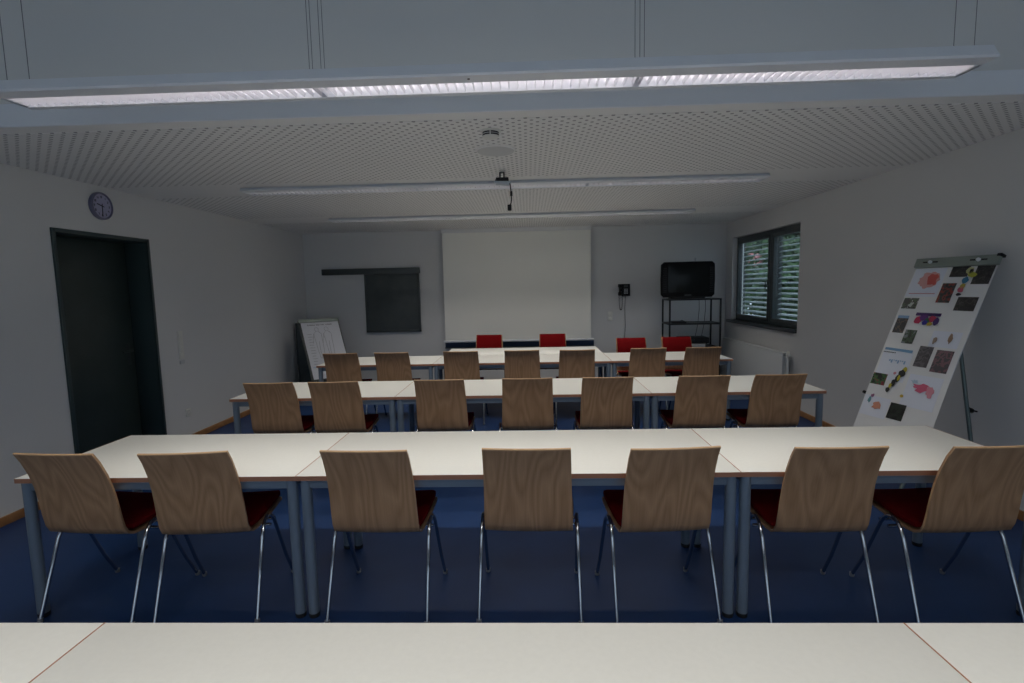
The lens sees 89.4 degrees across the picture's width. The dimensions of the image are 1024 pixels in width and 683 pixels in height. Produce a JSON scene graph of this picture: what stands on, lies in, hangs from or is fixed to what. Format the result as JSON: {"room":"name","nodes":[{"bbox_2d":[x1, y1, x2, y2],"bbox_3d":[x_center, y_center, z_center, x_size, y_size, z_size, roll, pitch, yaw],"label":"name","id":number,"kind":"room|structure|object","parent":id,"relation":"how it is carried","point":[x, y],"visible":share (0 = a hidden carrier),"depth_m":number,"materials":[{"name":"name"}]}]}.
{"room":"classroom","nodes":[
{"label":"classroom","id":0,"kind":"room"},
{"bbox_2d":[0,163,306,517],"bbox_3d":[-3.828,-0.405,3.357,0.300,3.500,11.520,-1,6,2],"label":"wall","id":1,"kind":"structure","parent":0,"point":[234,289],"depth_m":5.40,"materials":[{"name":"white paint"}]},
{"bbox_2d":[88,192,112,219],"bbox_3d":[-3.634,-1.198,4.581,0.036,0.240,0.240,-1,6,2],"label":"wall clock","id":2,"kind":"object","parent":1,"relation":"attached to","point":[100,205],"visible":1,"depth_m":4.57,"materials":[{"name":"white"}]},
{"bbox_2d":[50,227,166,453],"bbox_3d":[-3.765,0.120,4.743,0.316,2.167,1.064,-1,6,2],"label":"door","id":3,"kind":"structure","parent":1,"relation":"in","point":[105,289],"depth_m":4.90,"materials":[{"name":"grey"}]},
{"bbox_2d":[0,409,249,527],"bbox_3d":[-3.633,1.300,3.530,0.018,0.065,10.920,-1,6,2],"label":"baseboard","id":4,"kind":"structure","parent":1,"relation":"attached to","point":[5,520],"depth_m":5.80,"materials":[{"name":"brown wood"}]},
{"bbox_2d":[177,331,184,363],"bbox_3d":[-3.588,0.067,5.597,0.015,0.356,0.089,-1,6,2],"label":"light switch","id":5,"kind":"object","parent":1,"relation":"attached to","point":[179,333],"visible":1,"depth_m":5.59,"materials":[{"name":"white plastic"}]},
{"bbox_2d":[185,408,190,416],"bbox_3d":[-3.573,0.782,5.717,0.010,0.081,0.080,-1,6,2],"label":"wall socket","id":6,"kind":"object","parent":1,"relation":"attached to","point":[188,411],"visible":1,"depth_m":5.71,"materials":[{"name":"white plastic"}]},
{"bbox_2d":[0,0,1023,103],"bbox_3d":[-0.190,-1.752,2.976,7.045,0.695,0.200,-1,6,2],"label":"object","id":7,"kind":"structure","parent":1,"relation":"attached to","point":[64,38],"depth_m":2.88,"materials":[{"name":"white paint"}]},
{"bbox_2d":[0,69,1023,127],"bbox_3d":[-0.186,-1.335,2.863,7.045,0.125,0.012,-1,6,2],"label":"beam","id":8,"kind":"structure","parent":1,"relation":"attached to","point":[990,82],"depth_m":2.85,"materials":[{"name":"white"}]},
{"bbox_2d":[0,398,1022,622],"bbox_3d":[-0.170,1.345,3.426,7.745,0.150,11.520,-1,6,2],"label":"floor","id":9,"kind":"structure","parent":0,"point":[532,578],"depth_m":2.95,"materials":[{"name":"blue carpet"}]},
{"bbox_2d":[0,622,104,682],"bbox_3d":[-1.805,1.178,1.091,1.399,0.735,0.751,-1,6,2],"label":"table","id":10,"kind":"object","parent":9,"relation":"on","point":[27,650],"visible":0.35,"depth_m":1.31,"materials":[{"name":"beige laminate"}]},
{"bbox_2d":[12,453,199,622],"bbox_3d":[-2.102,0.936,2.715,0.527,0.894,0.548,-1,6,5],"label":"chair","id":11,"kind":"object","parent":9,"relation":"on","point":[75,493],"visible":0.81,"depth_m":2.53,"materials":[{"name":"brown wood"}]},
{"bbox_2d":[14,433,351,618],"bbox_3d":[-1.720,0.986,2.921,1.399,0.735,0.751,-1,6,2],"label":"table","id":12,"kind":"object","parent":9,"relation":"on","point":[261,461],"visible":0.74,"depth_m":2.69,"materials":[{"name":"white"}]},
{"bbox_2d":[137,451,292,622],"bbox_3d":[-1.517,0.926,2.688,0.527,0.894,0.548,-1,6,-3],"label":"chair","id":13,"kind":"object","parent":9,"relation":"on","point":[194,492],"visible":0.96,"depth_m":2.50,"materials":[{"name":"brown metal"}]},
{"bbox_2d":[243,382,315,433],"bbox_3d":[-1.962,0.748,4.489,0.527,0.894,0.548,-1,6,1],"label":"chair","id":14,"kind":"object","parent":9,"relation":"on","point":[274,408],"visible":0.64,"depth_m":4.29,"materials":[{"name":"brown wood"}]},
{"bbox_2d":[295,323,326,381],"bbox_3d":[-3.235,0.243,8.511,0.032,1.120,0.584,4,8,42],"label":"pinboard","id":15,"kind":"object","parent":9,"relation":"on","point":[303,369],"visible":0.3,"depth_m":8.33,"materials":[{"name":"grey"}]},
{"bbox_2d":[229,381,414,433],"bbox_3d":[-1.651,0.797,4.723,1.399,0.735,0.751,-1,6,2],"label":"table","id":16,"kind":"object","parent":9,"relation":"on","point":[372,392],"visible":0.29,"depth_m":4.40,"materials":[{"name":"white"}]},
{"bbox_2d":[297,317,346,381],"bbox_3d":[-2.924,0.258,8.005,0.620,1.222,1.114,-6,8,-39],"label":"flip chart","id":17,"kind":"object","parent":9,"relation":"on","point":[320,336],"visible":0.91,"depth_m":7.88,"materials":[{"name":"grey paper"}]},
{"bbox_2d":[307,381,378,432],"bbox_3d":[-1.432,0.739,4.472,0.527,0.894,0.548,-1,6,0],"label":"chair","id":18,"kind":"object","parent":9,"relation":"on","point":[337,406],"visible":0.73,"depth_m":4.27,"materials":[{"name":"brown wood"}]},
{"bbox_2d":[323,353,375,413],"bbox_3d":[-2.001,0.554,6.362,0.527,0.894,0.548,-1,6,1],"label":"chair","id":19,"kind":"object","parent":9,"relation":"on","point":[341,367],"visible":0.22,"depth_m":6.14,"materials":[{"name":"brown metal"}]},
{"bbox_2d":[316,356,442,381],"bbox_3d":[-1.618,0.604,6.567,1.399,0.735,0.751,-1,6,2],"label":"table","id":20,"kind":"object","parent":9,"relation":"on","point":[417,362],"visible":0.3,"depth_m":6.21,"materials":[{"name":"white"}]},
{"bbox_2d":[319,450,447,622],"bbox_3d":[-0.654,0.910,2.663,0.527,0.894,0.548,-1,6,3],"label":"chair","id":21,"kind":"object","parent":9,"relation":"on","point":[370,491],"visible":0.93,"depth_m":2.47,"materials":[{"name":"brown wood"}]},
{"bbox_2d":[374,352,420,425],"bbox_3d":[-1.388,0.543,6.341,0.527,0.894,0.548,-1,6,3],"label":"chair","id":22,"kind":"object","parent":9,"relation":"on","point":[396,366],"visible":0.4,"depth_m":6.12,"materials":[{"name":"brown wood"}]},
{"bbox_2d":[414,379,476,431],"bbox_3d":[-0.571,0.721,4.468,0.527,0.894,0.548,-1,6,2],"label":"chair","id":23,"kind":"object","parent":9,"relation":"on","point":[441,405],"visible":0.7,"depth_m":4.27,"materials":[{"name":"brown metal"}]},
{"bbox_2d":[443,351,487,424],"bbox_3d":[-0.581,0.529,6.314,0.527,0.894,0.548,-1,6,2],"label":"chair","id":24,"kind":"object","parent":9,"relation":"on","point":[464,365],"visible":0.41,"depth_m":6.10,"materials":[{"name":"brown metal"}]},
{"bbox_2d":[476,335,504,377],"bbox_3d":[-0.350,0.366,7.809,0.527,0.898,0.548,-1,6,2],"label":"chair","id":25,"kind":"object","parent":9,"relation":"on","point":[482,341],"visible":0.23,"depth_m":7.95,"materials":[{"name":"red fabric"}]},
{"bbox_2d":[30,622,969,682],"bbox_3d":[-0.051,1.147,1.032,2.111,0.735,0.751,-1,6,2],"label":"table","id":26,"kind":"object","parent":9,"relation":"on","point":[114,652],"visible":1,"depth_m":1.24,"materials":[{"name":"beige laminate"}]},
{"bbox_2d":[296,429,740,618],"bbox_3d":[0.034,0.955,2.862,2.111,0.735,0.751,-1,6,2],"label":"table","id":27,"kind":"object","parent":9,"relation":"on","point":[598,457],"visible":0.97,"depth_m":2.71,"materials":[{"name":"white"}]},
{"bbox_2d":[433,353,611,379],"bbox_3d":[0.136,0.573,6.509,2.111,0.735,0.751,-1,6,2],"label":"table","id":28,"kind":"object","parent":9,"relation":"on","point":[546,360],"visible":0.3,"depth_m":6.16,"materials":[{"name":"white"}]},
{"bbox_2d":[504,350,540,377],"bbox_3d":[0.132,0.516,6.291,0.527,0.894,0.548,-1,6,2],"label":"chair","id":29,"kind":"object","parent":9,"relation":"on","point":[518,363],"visible":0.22,"depth_m":6.06,"materials":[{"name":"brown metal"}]},
{"bbox_2d":[395,378,651,431],"bbox_3d":[0.103,0.765,4.664,2.111,0.735,0.751,-1,6,2],"label":"table","id":30,"kind":"object","parent":9,"relation":"on","point":[564,389],"visible":0.22,"depth_m":4.33,"materials":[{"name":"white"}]},
{"bbox_2d":[450,346,602,376],"bbox_3d":[0.163,0.494,7.264,2.111,0.735,0.751,-1,6,2],"label":"table","id":31,"kind":"object","parent":9,"relation":"on","point":[542,350],"visible":0.18,"depth_m":7.34,"materials":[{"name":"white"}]},
{"bbox_2d":[499,378,556,430],"bbox_3d":[0.137,0.708,4.445,0.527,0.894,0.548,-1,6,1],"label":"chair","id":32,"kind":"object","parent":9,"relation":"on","point":[527,403],"visible":0.79,"depth_m":4.24,"materials":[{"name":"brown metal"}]},
{"bbox_2d":[477,448,583,622],"bbox_3d":[0.090,0.896,2.642,0.527,0.894,0.548,-1,6,4],"label":"chair","id":33,"kind":"object","parent":9,"relation":"on","point":[525,489],"visible":0.98,"depth_m":2.44,"materials":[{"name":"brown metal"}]},
{"bbox_2d":[539,333,565,368],"bbox_3d":[0.624,0.351,7.750,0.527,0.898,0.548,-1,6,2],"label":"chair","id":34,"kind":"object","parent":9,"relation":"on","point":[545,340],"visible":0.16,"depth_m":7.89,"materials":[{"name":"red fabric"}]},
{"bbox_2d":[553,349,594,420],"bbox_3d":[0.762,0.509,6.226,0.527,0.894,0.548,-1,6,1],"label":"chair","id":35,"kind":"object","parent":9,"relation":"on","point":[572,363],"visible":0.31,"depth_m":6.01,"materials":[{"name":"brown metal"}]},
{"bbox_2d":[573,376,633,429],"bbox_3d":[0.781,0.697,4.418,0.527,0.894,0.548,-1,6,2],"label":"chair","id":36,"kind":"object","parent":9,"relation":"on","point":[606,402],"visible":0.75,"depth_m":4.22,"materials":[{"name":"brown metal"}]},
{"bbox_2d":[616,337,658,410],"bbox_3d":[1.630,0.419,6.896,0.527,0.898,0.548,-1,6,2],"label":"chair","id":37,"kind":"object","parent":9,"relation":"on","point":[623,345],"visible":0.26,"depth_m":7.04,"materials":[{"name":"red fabric"}]},
{"bbox_2d":[622,348,667,412],"bbox_3d":[1.588,0.490,6.242,0.527,0.894,0.548,-1,6,2],"label":"chair","id":38,"kind":"object","parent":9,"relation":"on","point":[643,362],"visible":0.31,"depth_m":6.02,"materials":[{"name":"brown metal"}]},
{"bbox_2d":[595,446,722,622],"bbox_3d":[0.728,0.886,2.608,0.527,0.894,0.548,-1,6,-2],"label":"chair","id":39,"kind":"object","parent":9,"relation":"on","point":[666,489],"visible":0.97,"depth_m":2.42,"materials":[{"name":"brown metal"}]},
{"bbox_2d":[604,351,732,420],"bbox_3d":[1.890,0.541,6.451,1.399,0.735,0.751,-1,6,2],"label":"table","id":40,"kind":"object","parent":9,"relation":"on","point":[672,358],"visible":0.38,"depth_m":6.09,"materials":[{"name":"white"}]},
{"bbox_2d":[658,336,691,403],"bbox_3d":[2.251,0.405,6.901,0.527,0.898,0.548,-1,6,2],"label":"chair","id":41,"kind":"object","parent":9,"relation":"on","point":[673,344],"visible":0.3,"depth_m":7.04,"materials":[{"name":"red fabric"}]},
{"bbox_2d":[662,298,721,374],"bbox_3d":[2.825,0.013,8.192,0.799,1.387,0.449,-1,6,2],"label":"tv stand","id":42,"kind":"object","parent":9,"relation":"on","point":[710,322],"visible":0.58,"depth_m":7.96,"materials":[{"name":"black metal"}]},
{"bbox_2d":[671,320,686,323],"bbox_3d":[2.612,-0.312,8.114,0.252,0.047,0.200,-1,6,2],"label":"dvd player","id":43,"kind":"object","parent":42,"relation":"on","point":[680,321],"visible":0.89,"depth_m":8.02,"materials":[{"name":"black plastic"}]},
{"bbox_2d":[660,261,714,298],"bbox_3d":[2.733,-0.963,8.130,0.802,0.565,0.422,0,6,9],"label":"television","id":44,"kind":"object","parent":42,"relation":"on","point":[693,279],"visible":1,"depth_m":7.93,"materials":[{"name":"black plastic"}]},
{"bbox_2d":[663,268,666,292],"bbox_3d":[2.363,-0.946,7.996,0.050,0.376,0.005,0,6,9],"label":"speaker grille","id":45,"kind":"object","parent":44,"relation":"attached to","point":[664,269],"depth_m":8.00,"materials":[{"name":"black metal"}]},
{"bbox_2d":[695,297,705,335],"bbox_3d":[3.043,-0.232,8.408,0.198,1.021,0.023,-1,6,2],"label":"cable","id":46,"kind":"object","parent":44,"relation":"hanging from","point":[705,297],"visible":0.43,"depth_m":8.39,"materials":[{"name":"black plastic"}]},
{"bbox_2d":[710,267,713,291],"bbox_3d":[3.045,-0.950,7.889,0.050,0.376,0.005,0,6,9],"label":"speaker grille","id":47,"kind":"object","parent":44,"relation":"attached to","point":[711,268],"depth_m":7.89,"materials":[{"name":"black metal"}]},
{"bbox_2d":[662,321,719,324],"bbox_3d":[2.818,-0.292,8.160,0.794,0.024,0.444,-1,6,2],"label":"shelf","id":48,"kind":"object","parent":42,"relation":"attached to","point":[688,322],"depth_m":7.95,"materials":[{"name":"black metal"}]},
{"bbox_2d":[662,298,720,300],"bbox_3d":[2.810,-0.665,8.121,0.794,0.024,0.444,-1,6,2],"label":"shelf","id":49,"kind":"object","parent":42,"relation":"attached to","point":[667,299],"depth_m":7.91,"materials":[{"name":"black metal"}]},
{"bbox_2d":[692,343,704,346],"bbox_3d":[2.795,0.055,8.171,0.400,0.058,0.342,-1,6,2],"label":"box","id":50,"kind":"object","parent":42,"relation":"on","point":[693,344],"visible":0.32,"depth_m":8.00,"materials":[{"name":"grey plastic"}]},
{"bbox_2d":[676,336,708,343],"bbox_3d":[2.843,-0.025,8.155,0.420,0.100,0.304,-1,6,2],"label":"recorder","id":51,"kind":"object","parent":50,"relation":"on","point":[694,339],"visible":0.54,"depth_m":8.01,"materials":[{"name":"black plastic"}]},
{"bbox_2d":[705,344,717,346],"bbox_3d":[2.826,0.086,8.199,0.794,0.024,0.444,-1,6,2],"label":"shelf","id":52,"kind":"object","parent":42,"relation":"attached to","point":[706,345],"depth_m":8.24,"materials":[{"name":"black metal"}]},
{"bbox_2d":[659,375,730,428],"bbox_3d":[1.539,0.683,4.393,0.527,0.894,0.548,-1,6,2],"label":"chair","id":53,"kind":"object","parent":9,"relation":"on","point":[700,401],"visible":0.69,"depth_m":4.19,"materials":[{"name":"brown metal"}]},
{"bbox_2d":[668,347,721,409],"bbox_3d":[2.207,0.479,6.222,0.527,0.894,0.548,-1,6,1],"label":"chair","id":54,"kind":"object","parent":9,"relation":"on","point":[698,361],"visible":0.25,"depth_m":6.00,"materials":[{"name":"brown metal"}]},
{"bbox_2d":[634,375,826,428],"bbox_3d":[1.857,0.734,4.606,1.399,0.735,0.751,-1,6,2],"label":"table","id":55,"kind":"object","parent":9,"relation":"on","point":[661,388],"visible":0.23,"depth_m":4.27,"materials":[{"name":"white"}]},
{"bbox_2d":[726,374,807,427],"bbox_3d":[2.132,0.672,4.378,0.527,0.894,0.548,-1,6,1],"label":"chair","id":56,"kind":"object","parent":9,"relation":"on","point":[774,399],"visible":0.73,"depth_m":4.18,"materials":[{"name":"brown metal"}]},
{"bbox_2d":[734,446,888,622],"bbox_3d":[1.455,0.875,2.569,0.527,0.894,0.548,-1,6,2],"label":"chair","id":57,"kind":"object","parent":9,"relation":"on","point":[824,489],"visible":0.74,"depth_m":2.38,"materials":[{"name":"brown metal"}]},
{"bbox_2d":[692,426,1023,617],"bbox_3d":[1.788,0.923,2.804,1.399,0.735,0.751,-1,6,2],"label":"table","id":58,"kind":"object","parent":9,"relation":"on","point":[915,454],"visible":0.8,"depth_m":2.71,"materials":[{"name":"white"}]},
{"bbox_2d":[853,253,1005,488],"bbox_3d":[2.913,0.273,3.782,0.840,1.772,0.625,-2,6,-7],"label":"flip chart","id":59,"kind":"object","parent":9,"relation":"on","point":[922,351],"visible":0.98,"depth_m":3.73,"materials":[{"name":"white paper"}]},
{"bbox_2d":[870,372,887,385],"bbox_3d":[2.821,0.286,3.980,0.002,0.090,0.118,21,1,-12],"label":"photo","id":60,"kind":"object","parent":59,"relation":"attached to","point":[878,378],"depth_m":3.97},
{"bbox_2d":[886,402,906,420],"bbox_3d":[2.793,0.510,3.764,0.006,0.120,0.121,21,1,-12],"label":"photo","id":61,"kind":"object","parent":59,"relation":"attached to","point":[896,411],"depth_m":3.76},
{"bbox_2d":[892,318,908,332],"bbox_3d":[2.980,-0.133,3.969,0.003,0.139,0.089,21,1,-12],"label":"photo","id":62,"kind":"object","parent":59,"relation":"attached to","point":[900,324],"depth_m":3.97},
{"bbox_2d":[901,329,917,343],"bbox_3d":[2.967,-0.036,3.867,0.002,0.108,0.089,21,1,-12],"label":"photo","id":63,"kind":"object","parent":59,"relation":"attached to","point":[909,335],"depth_m":3.87},
{"bbox_2d":[901,298,919,308],"bbox_3d":[3.045,-0.292,3.960,0.003,0.087,0.118,21,1,-12],"label":"photo","id":64,"kind":"object","parent":59,"relation":"attached to","point":[908,303],"depth_m":3.96},
{"bbox_2d":[913,346,933,367],"bbox_3d":[2.948,0.109,3.711,0.002,0.157,0.101,21,1,-12],"label":"photo","id":65,"kind":"object","parent":59,"relation":"attached to","point":[924,353],"depth_m":3.71},
{"bbox_2d":[929,350,954,373],"bbox_3d":[2.969,0.140,3.576,0.002,0.163,0.118,21,1,-12],"label":"photo","id":66,"kind":"object","parent":59,"relation":"attached to","point":[941,362],"depth_m":3.57},
{"bbox_2d":[935,283,956,302],"bbox_3d":[3.123,-0.349,3.725,0.004,0.151,0.098,21,1,-12],"label":"photo","id":67,"kind":"object","parent":59,"relation":"attached to","point":[947,289],"depth_m":3.72},
{"bbox_2d":[949,266,970,276],"bbox_3d":[3.194,-0.502,3.688,0.003,0.090,0.124,21,1,-12],"label":"photo","id":68,"kind":"object","parent":59,"relation":"attached to","point":[956,271],"depth_m":3.69},
{"bbox_2d":[953,297,978,310],"bbox_3d":[3.125,-0.258,3.564,0.003,0.102,0.135,21,1,-12],"label":"photo","id":69,"kind":"object","parent":59,"relation":"attached to","point":[959,303],"depth_m":3.56},
{"bbox_2d":[970,265,995,283],"bbox_3d":[3.215,-0.462,3.529,0.005,0.151,0.115,21,1,-12],"label":"photo","id":70,"kind":"object","parent":59,"relation":"attached to","point":[984,273],"depth_m":3.53},
{"bbox_2d":[849,445,1023,622],"bbox_3d":[2.109,0.864,2.538,0.527,0.894,0.548,-1,6,-1],"label":"chair","id":71,"kind":"object","parent":9,"relation":"on","point":[974,488],"visible":0.88,"depth_m":2.36,"materials":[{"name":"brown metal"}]},
{"bbox_2d":[904,623,1023,682],"bbox_3d":[1.702,1.115,0.974,1.399,0.735,0.751,-1,6,2],"label":"table","id":72,"kind":"object","parent":9,"relation":"on","point":[980,652],"visible":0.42,"depth_m":1.24,"materials":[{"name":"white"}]},
{"bbox_2d":[0,95,1023,233],"bbox_3d":[-0.096,-1.630,5.720,7.045,0.128,5.735,-1,6,2],"label":"ceiling","id":73,"kind":"structure","parent":0,"point":[898,135],"depth_m":3.81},
{"bbox_2d":[480,128,500,139],"bbox_3d":[-0.132,-1.278,3.200,0.128,0.050,0.128,-1,6,2],"label":"smoke detector","id":74,"kind":"object","parent":73,"relation":"attached to","point":[487,133],"visible":1,"depth_m":3.16,"materials":[{"name":"white plastic"}]},
{"bbox_2d":[476,145,515,155],"bbox_3d":[-0.115,-1.343,3.650,0.284,0.015,0.284,-1,6,2],"label":"loudspeaker","id":75,"kind":"object","parent":73,"relation":"attached to","point":[488,150],"visible":1,"depth_m":3.61,"materials":[{"name":"grey plastic"}]},
{"bbox_2d":[495,172,509,185],"bbox_3d":[-0.080,-1.371,4.366,0.130,0.108,0.100,-1,6,2],"label":"projector mount","id":76,"kind":"object","parent":73,"relation":"attached to","point":[499,180],"visible":1,"depth_m":4.34,"materials":[{"name":"black plastic"}]},
{"bbox_2d":[507,180,511,210],"bbox_3d":[-0.023,-1.235,4.356,0.054,0.264,0.032,-1,6,2],"label":"cable","id":77,"kind":"object","parent":76,"relation":"hanging from","point":[509,206],"visible":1,"depth_m":4.35,"materials":[{"name":"black plastic"}]},
{"bbox_2d":[239,173,770,195],"bbox_3d":[-0.101,-1.459,4.814,4.828,0.036,0.248,-1,6,2],"label":"ceiling light","id":78,"kind":"object","parent":73,"relation":"in","point":[727,178],"visible":0.9,"depth_m":4.77,"materials":[{"name":"white metal"}]},
{"bbox_2d":[328,209,695,222],"bbox_3d":[-0.025,-1.679,6.911,4.828,0.036,0.248,-1,6,2],"label":"ceiling light","id":79,"kind":"object","parent":73,"relation":"in","point":[666,211],"visible":1,"depth_m":6.85,"materials":[{"name":"white metal"}]},
{"bbox_2d":[441,226,593,342],"bbox_3d":[0.090,-0.927,8.554,2.505,1.870,0.095,-1,6,2],"label":"projection screen","id":80,"kind":"object","parent":73,"relation":"hanging from","point":[519,284],"visible":1,"depth_m":8.55,"materials":[{"name":"white fabric"}]},
{"bbox_2d":[302,223,726,380],"bbox_3d":[0.017,-1.054,8.812,7.045,3.500,0.300,-1,6,2],"label":"wall","id":81,"kind":"structure","parent":0,"point":[634,256],"depth_m":8.67,"materials":[{"name":"white paint"}]},
{"bbox_2d":[321,267,421,332],"bbox_3d":[-2.358,-0.689,8.735,1.650,1.080,0.073,-1,6,2],"label":"board","id":82,"kind":"object","parent":81,"relation":"attached to","point":[392,295],"visible":1,"depth_m":8.72,"materials":[{"name":"grey"}]},
{"bbox_2d":[445,340,593,348],"bbox_3d":[0.124,0.040,8.744,2.515,0.110,0.054,-1,6,2],"label":"wall ledge","id":83,"kind":"object","parent":81,"relation":"attached to","point":[586,342],"visible":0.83,"depth_m":8.72,"materials":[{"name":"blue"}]},
{"bbox_2d":[608,312,611,320],"bbox_3d":[1.642,-0.420,8.669,0.080,0.156,0.015,-1,6,2],"label":"light switch","id":84,"kind":"object","parent":81,"relation":"attached to","point":[609,313],"visible":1,"depth_m":8.67,"materials":[{"name":"white plastic"}]},
{"bbox_2d":[618,284,629,337],"bbox_3d":[1.868,-0.306,8.630,0.200,1.300,0.098,-1,6,2],"label":"telephone","id":85,"kind":"object","parent":81,"relation":"attached to","point":[624,289],"visible":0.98,"depth_m":8.57,"materials":[{"name":"black plastic"}]},
{"bbox_2d":[725,128,1023,510],"bbox_3d":[3.511,-0.536,3.113,0.300,3.500,11.520,-1,6,2],"label":"wall","id":86,"kind":"structure","parent":0,"point":[862,241],"depth_m":4.56,"materials":[{"name":"white paint"}]},
{"bbox_2d":[722,337,789,375],"bbox_3d":[3.453,0.381,7.409,0.128,0.740,2.101,-1,6,2],"label":"radiator","id":87,"kind":"object","parent":86,"relation":"attached to","point":[748,358],"visible":0.62,"depth_m":7.29,"materials":[{"name":"white metal"}]},
{"bbox_2d":[722,337,785,353],"bbox_3d":[3.423,0.045,7.422,0.080,0.017,2.008,-1,6,2],"label":"grille","id":88,"kind":"object","parent":87,"relation":"attached to","point":[733,341],"depth_m":7.31,"materials":[{"name":"white metal"}]},
{"bbox_2d":[726,223,800,332],"bbox_3d":[3.548,-0.879,7.321,0.195,1.340,2.160,-1,6,2],"label":"window","id":89,"kind":"structure","parent":86,"relation":"in","point":[773,235],"depth_m":7.12,"materials":[{"name":"grey metal"}]},
{"bbox_2d":[742,236,780,318],"bbox_3d":[3.697,-0.963,7.708,0.080,1.250,1.160,-1,6,2],"label":"blind","id":90,"kind":"object","parent":89,"relation":"attached to","point":[745,247],"visible":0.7,"depth_m":7.82,"materials":[{"name":"silver metal"}]},
{"bbox_2d":[778,232,799,320],"bbox_3d":[3.664,-0.854,6.668,0.080,1.250,0.860,-1,6,2],"label":"blind","id":91,"kind":"object","parent":89,"relation":"attached to","point":[781,262],"visible":0.42,"depth_m":6.88,"materials":[{"name":"silver metal"}]},
{"bbox_2d":[800,410,1023,520],"bbox_3d":[3.389,1.175,3.296,0.018,0.065,10.920,-1,6,2],"label":"baseboard","id":92,"kind":"structure","parent":86,"relation":"attached to","point":[802,414],"depth_m":5.75,"materials":[{"name":"brown wood"}]},
{"bbox_3d":[-0.280,-1.875,0.333,7.045,0.100,5.435,-1,6,2],"label":"ceiling","id":93,"kind":"structure","parent":0,"visible":0},
{"bbox_2d":[0,0,999,109],"bbox_3d":[-0.172,-1.612,2.366,4.512,0.849,0.248,-1,6,2],"label":"light","id":94,"kind":"object","parent":93,"relation":"hanging from","point":[943,62],"visible":1,"depth_m":2.35,"materials":[{"name":"white metal"}]},
{"label":"outside","id":95,"kind":"structure","parent":0,"visible":0},
{"bbox_3d":[15.161,1.043,10.196,22.415,0.200,31.000,-1,6,2],"label":"ground","id":96,"kind":"structure","parent":95,"visible":0},
{"bbox_2d":[742,243,758,313],"bbox_3d":[5.538,-1.069,13.253,1.481,3.779,1.799,2,7,27],"label":"shrub","id":97,"kind":"object","parent":96,"relation":"on","point":[747,244],"visible":0.06,"depth_m":13.00,"materials":[{"name":"green plant"}]},
{"bbox_2d":[746,239,768,277],"bbox_3d":[8.122,-2.592,19.996,3.093,5.308,4.131,-4,6,-23],"label":"tree","id":98,"kind":"object","parent":96,"relation":"on","point":[766,240],"visible":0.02,"depth_m":18.46,"materials":[{"name":"green plant"}]},
{"bbox_2d":[745,235,799,319],"bbox_3d":[8.056,-1.224,15.305,2.667,3.760,4.330,4,8,41],"label":"shrub","id":99,"kind":"object","parent":96,"relation":"on","point":[795,240],"visible":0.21,"depth_m":14.35,"materials":[{"name":"green plant"}]},
{"bbox_2d":[752,233,799,302],"bbox_3d":[15.243,-4.192,25.816,6.098,6.992,6.961,-3,6,-21],"label":"tree","id":100,"kind":"object","parent":96,"relation":"on","point":[796,234],"visible":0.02,"depth_m":25.92,"materials":[{"name":"green plant"}]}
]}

